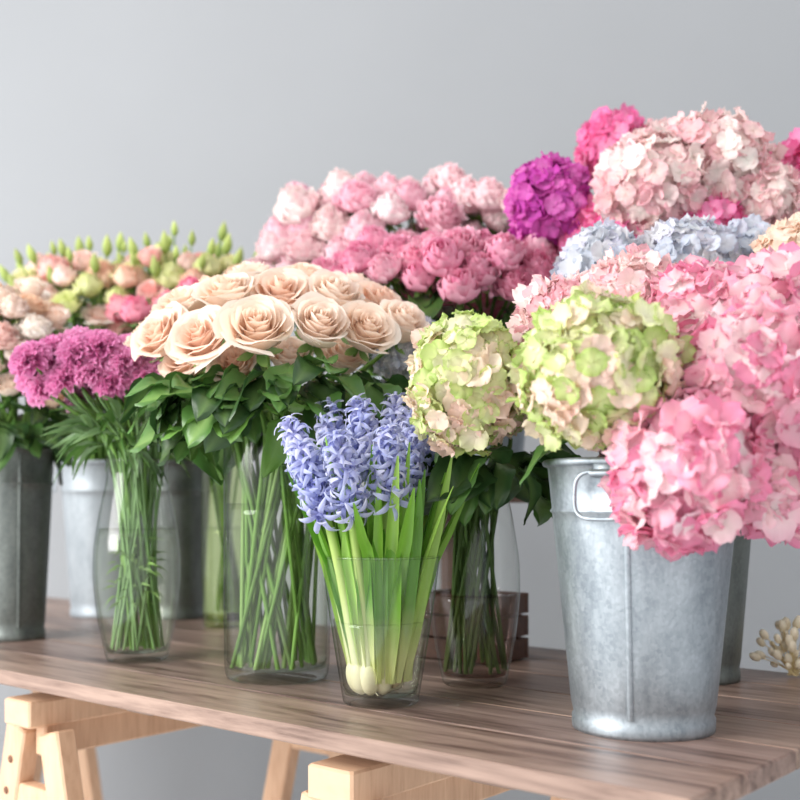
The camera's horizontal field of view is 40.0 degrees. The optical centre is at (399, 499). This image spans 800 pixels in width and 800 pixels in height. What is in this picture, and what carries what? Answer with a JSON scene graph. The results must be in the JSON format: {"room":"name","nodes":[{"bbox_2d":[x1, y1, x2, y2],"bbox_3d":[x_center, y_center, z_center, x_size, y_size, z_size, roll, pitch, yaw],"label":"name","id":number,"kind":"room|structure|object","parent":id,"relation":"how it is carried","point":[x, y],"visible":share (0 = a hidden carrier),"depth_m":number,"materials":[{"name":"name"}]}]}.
{"room":"flower shop","nodes":[
{"label":"flower shop","id":0,"kind":"room"},
{"bbox_2d":[0,0,799,799],"bbox_3d":[0.000,-0.495,3.360,7.000,3.000,0.100,0,0,0],"label":"wall","id":1,"kind":"structure","parent":0,"point":[133,118],"depth_m":3.31,"materials":[{"name":"grey paint"}]},
{"bbox_3d":[0.000,1.055,0.600,7.000,0.100,6.000,0,0,0],"label":"floor","id":2,"kind":"structure","parent":0,"visible":0},
{"bbox_2d":[31,691,102,799],"bbox_3d":[-1.010,0.651,2.469,0.456,0.706,0.700,0,0,40],"label":"trestle","id":3,"kind":"object","parent":2,"relation":"on","point":[88,762],"visible":0.02,"depth_m":2.59,"materials":[{"name":"brown wood"}]},
{"bbox_2d":[0,692,342,799],"bbox_3d":[-0.346,0.651,1.907,0.456,0.706,0.700,0,0,40],"label":"trestle","id":4,"kind":"object","parent":2,"relation":"on","point":[54,728],"visible":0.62,"depth_m":1.69,"materials":[{"name":"brown wood"}]},
{"bbox_2d":[0,597,799,799],"bbox_3d":[-0.393,0.276,1.960,2.300,0.042,0.738,0,0,40],"label":"wooden table","id":5,"kind":"object","parent":4,"relation":"on","point":[519,734],"visible":0.7,"depth_m":1.35,"materials":[{"name":"brown wood"}]},
{"bbox_2d":[0,446,62,641],"bbox_3d":[-0.715,0.079,2.030,0.183,0.352,0.158,0,0,0],"label":"metal bucket","id":6,"kind":"object","parent":5,"relation":"on","point":[26,481],"visible":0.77,"depth_m":1.98,"materials":[{"name":"metal"}]},
{"bbox_2d":[0,277,87,470],"bbox_3d":[-0.716,-0.095,2.010,0.320,0.640,0.280,0,0,0],"label":"bouquet","id":7,"kind":"object","parent":6,"relation":"in","point":[36,317],"visible":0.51,"depth_m":1.93,"materials":[{"name":"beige plant"}]},
{"bbox_2d":[53,460,143,618],"bbox_3d":[-0.655,0.085,2.440,0.200,0.340,0.200,0,0,22],"label":"metal bucket","id":8,"kind":"object","parent":5,"relation":"on","point":[87,567],"visible":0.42,"depth_m":2.36,"materials":[{"name":"metal"}]},
{"bbox_2d":[0,232,151,459],"bbox_3d":[-0.656,-0.177,2.366,0.414,0.805,0.324,0,0,0],"label":"bouquet","id":9,"kind":"object","parent":8,"relation":"in","point":[80,273],"visible":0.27,"depth_m":2.27,"materials":[{"name":"green plant"}]},
{"bbox_2d":[93,458,180,663],"bbox_3d":[-0.419,0.095,1.753,0.136,0.320,0.136,0,0,0],"label":"glass vase","id":10,"kind":"object","parent":5,"relation":"on","point":[110,458],"visible":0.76,"depth_m":1.74,"materials":[{"name":"glass"}]},
{"bbox_2d":[7,325,193,650],"bbox_3d":[-0.465,-0.019,1.730,0.299,0.509,0.240,0,0,-32],"label":"bouquet","id":11,"kind":"object","parent":10,"relation":"in","point":[97,361],"visible":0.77,"depth_m":1.71,"materials":[{"name":"green plant"}]},
{"bbox_2d":[147,459,210,620],"bbox_3d":[-0.478,0.085,2.380,0.176,0.340,0.150,0,0,0],"label":"metal bucket","id":12,"kind":"object","parent":5,"relation":"on","point":[190,496],"visible":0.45,"depth_m":2.33,"materials":[{"name":"metal"}]},
{"bbox_2d":[107,221,270,459],"bbox_3d":[-0.436,-0.182,2.333,0.390,0.817,0.326,0,0,-20],"label":"bouquet","id":13,"kind":"object","parent":12,"relation":"in","point":[166,267],"visible":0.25,"depth_m":2.24,"materials":[{"name":"green plant"}]},
{"bbox_2d":[201,482,251,627],"bbox_3d":[-0.350,0.089,2.220,0.102,0.332,0.102,0,0,0],"label":"glass vase","id":14,"kind":"object","parent":5,"relation":"on","point":[251,482],"visible":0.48,"depth_m":2.20,"materials":[{"name":"glass"}]},
{"bbox_2d":[102,275,265,612],"bbox_3d":[-0.403,-0.092,2.136,0.372,0.635,0.367,0,0,0],"label":"bouquet","id":15,"kind":"object","parent":14,"relation":"in","point":[127,309],"visible":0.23,"depth_m":2.20,"materials":[{"name":"green plant"}]},
{"bbox_2d":[223,448,329,684],"bbox_3d":[-0.176,0.082,1.576,0.154,0.347,0.154,0,0,0],"label":"glass vase","id":16,"kind":"object","parent":5,"relation":"on","point":[280,670],"visible":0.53,"depth_m":1.56,"materials":[{"name":"glass"}]},
{"bbox_2d":[119,260,429,669],"bbox_3d":[-0.183,-0.061,1.607,0.469,0.595,0.465,0,0,0],"label":"bouquet","id":17,"kind":"object","parent":16,"relation":"in","point":[221,326],"visible":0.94,"depth_m":1.50,"materials":[{"name":"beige plant"}]},
{"bbox_2d":[324,556,439,708],"bbox_3d":[-0.024,0.162,1.380,0.151,0.187,0.151,0,0,0],"label":"glass tumbler","id":18,"kind":"object","parent":5,"relation":"on","point":[374,697],"visible":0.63,"depth_m":1.36,"materials":[{"name":"glass"}]},
{"bbox_2d":[274,391,479,695],"bbox_3d":[-0.031,0.049,1.362,0.235,0.385,0.233,0,0,31],"label":"bunch","id":19,"kind":"object","parent":18,"relation":"in","point":[379,605],"visible":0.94,"depth_m":1.33,"materials":[{"name":"green plant"}]},
{"bbox_2d":[415,588,528,664],"bbox_3d":[0.115,0.202,1.775,0.150,0.106,0.108,0,0,40],"label":"wooden crate","id":20,"kind":"object","parent":5,"relation":"on","point":[509,606],"visible":0.38,"depth_m":1.75,"materials":[{"name":"brown wood"}]},
{"bbox_2d":[429,502,519,688],"bbox_3d":[0.103,0.103,1.520,0.126,0.304,0.126,0,0,0],"label":"glass vase","id":21,"kind":"object","parent":5,"relation":"on","point":[509,502],"visible":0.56,"depth_m":1.50,"materials":[{"name":"glass"}]},
{"bbox_2d":[369,309,580,673],"bbox_3d":[0.109,-0.022,1.465,0.303,0.516,0.472,0,0,-14],"label":"hydrangea bouquet","id":22,"kind":"object","parent":21,"relation":"in","point":[458,391],"visible":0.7,"depth_m":1.34,"materials":[{"name":"green plant"}]},
{"bbox_2d":[542,457,733,741],"bbox_3d":[0.273,0.105,1.236,0.224,0.300,0.231,0,0,0],"label":"bucket","id":23,"kind":"object","parent":5,"relation":"on","point":[644,631],"visible":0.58,"depth_m":1.16,"materials":[{"name":"metal"}]},
{"bbox_2d":[505,241,799,561],"bbox_3d":[0.345,-0.034,1.212,0.472,0.540,0.422,0,0,0],"label":"hydrangea bouquet","id":24,"kind":"object","parent":23,"relation":"in","point":[684,376],"visible":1,"depth_m":1.07,"materials":[{"name":"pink plant"}]},
{"bbox_2d":[719,530,750,685],"bbox_3d":[0.415,0.105,1.576,0.194,0.300,0.194,0,0,44],"label":"bucket","id":25,"kind":"object","parent":5,"relation":"on","point":[730,673],"visible":0.09,"depth_m":1.52,"materials":[{"name":"metal"}]},
{"bbox_2d":[549,212,799,279],"bbox_3d":[0.410,-0.086,1.562,0.408,0.644,0.340,0,0,0],"label":"hydrangea bouquet","id":26,"kind":"object","parent":25,"relation":"in","point":[709,240],"visible":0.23,"depth_m":1.50,"materials":[{"name":"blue plant"}]},
{"bbox_2d":[749,615,799,675],"bbox_3d":[0.563,0.209,1.582,0.122,0.088,0.051,0,0,0],"label":"dried flowers","id":27,"kind":"object","parent":5,"relation":"on","point":[788,642],"visible":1,"depth_m":1.58,"materials":[{"name":"beige plant"}]},
{"bbox_2d":[301,754,565,799],"bbox_3d":[0.147,0.651,1.491,0.456,0.706,0.700,0,0,40],"label":"trestle","id":28,"kind":"object","parent":2,"relation":"on","point":[341,777],"visible":0.23,"depth_m":1.25,"materials":[{"name":"brown wood"}]},
{"bbox_2d":[364,497,525,588],"bbox_3d":[0.543,0.492,1.929,1.470,1.025,0.358,0,0,40],"label":"bench","id":29,"kind":"object","parent":2,"relation":"on","point":[446,561],"visible":0.02,"depth_m":2.46,"materials":[{"name":"brown wood"}]},
{"bbox_2d":[372,376,407,395],"bbox_3d":[0.000,-0.130,2.200,0.170,0.220,0.170,0,0,0],"label":"bucket","id":30,"kind":"object","parent":29,"relation":"on","point":[377,377],"visible":0.02,"depth_m":2.13,"materials":[{"name":"metal"}]},
{"bbox_2d":[246,162,510,376],"bbox_3d":[-0.007,-0.341,2.103,0.584,0.594,0.403,0,0,-13],"label":"bouquet","id":31,"kind":"object","parent":30,"relation":"in","point":[307,224],"visible":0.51,"depth_m":2.00,"materials":[{"name":"pink plant"}]},
{"bbox_2d":[474,429,524,464],"bbox_3d":[0.175,-0.110,2.060,0.142,0.180,0.142,0,0,0],"label":"bucket","id":32,"kind":"object","parent":29,"relation":"on","point":[518,442],"visible":0.02,"depth_m":2.02,"materials":[{"name":"metal"}]},
{"bbox_2d":[311,224,558,373],"bbox_3d":[0.064,-0.253,1.870,0.456,0.418,0.370,0,0,-19],"label":"bouquet","id":33,"kind":"object","parent":32,"relation":"in","point":[460,264],"visible":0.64,"depth_m":1.74,"materials":[{"name":"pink plant"}]},
{"bbox_3d":[0.470,-0.130,1.830,0.174,0.220,0.174,0,0,0],"label":"bucket","id":34,"kind":"object","parent":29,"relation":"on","visible":0},
{"bbox_2d":[503,101,799,255],"bbox_3d":[0.460,-0.370,1.822,0.586,0.653,0.410,0,0,0],"label":"hydrangea bouquet","id":35,"kind":"object","parent":34,"relation":"in","point":[721,164],"visible":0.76,"depth_m":1.67,"materials":[{"name":"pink plant"}]}
]}

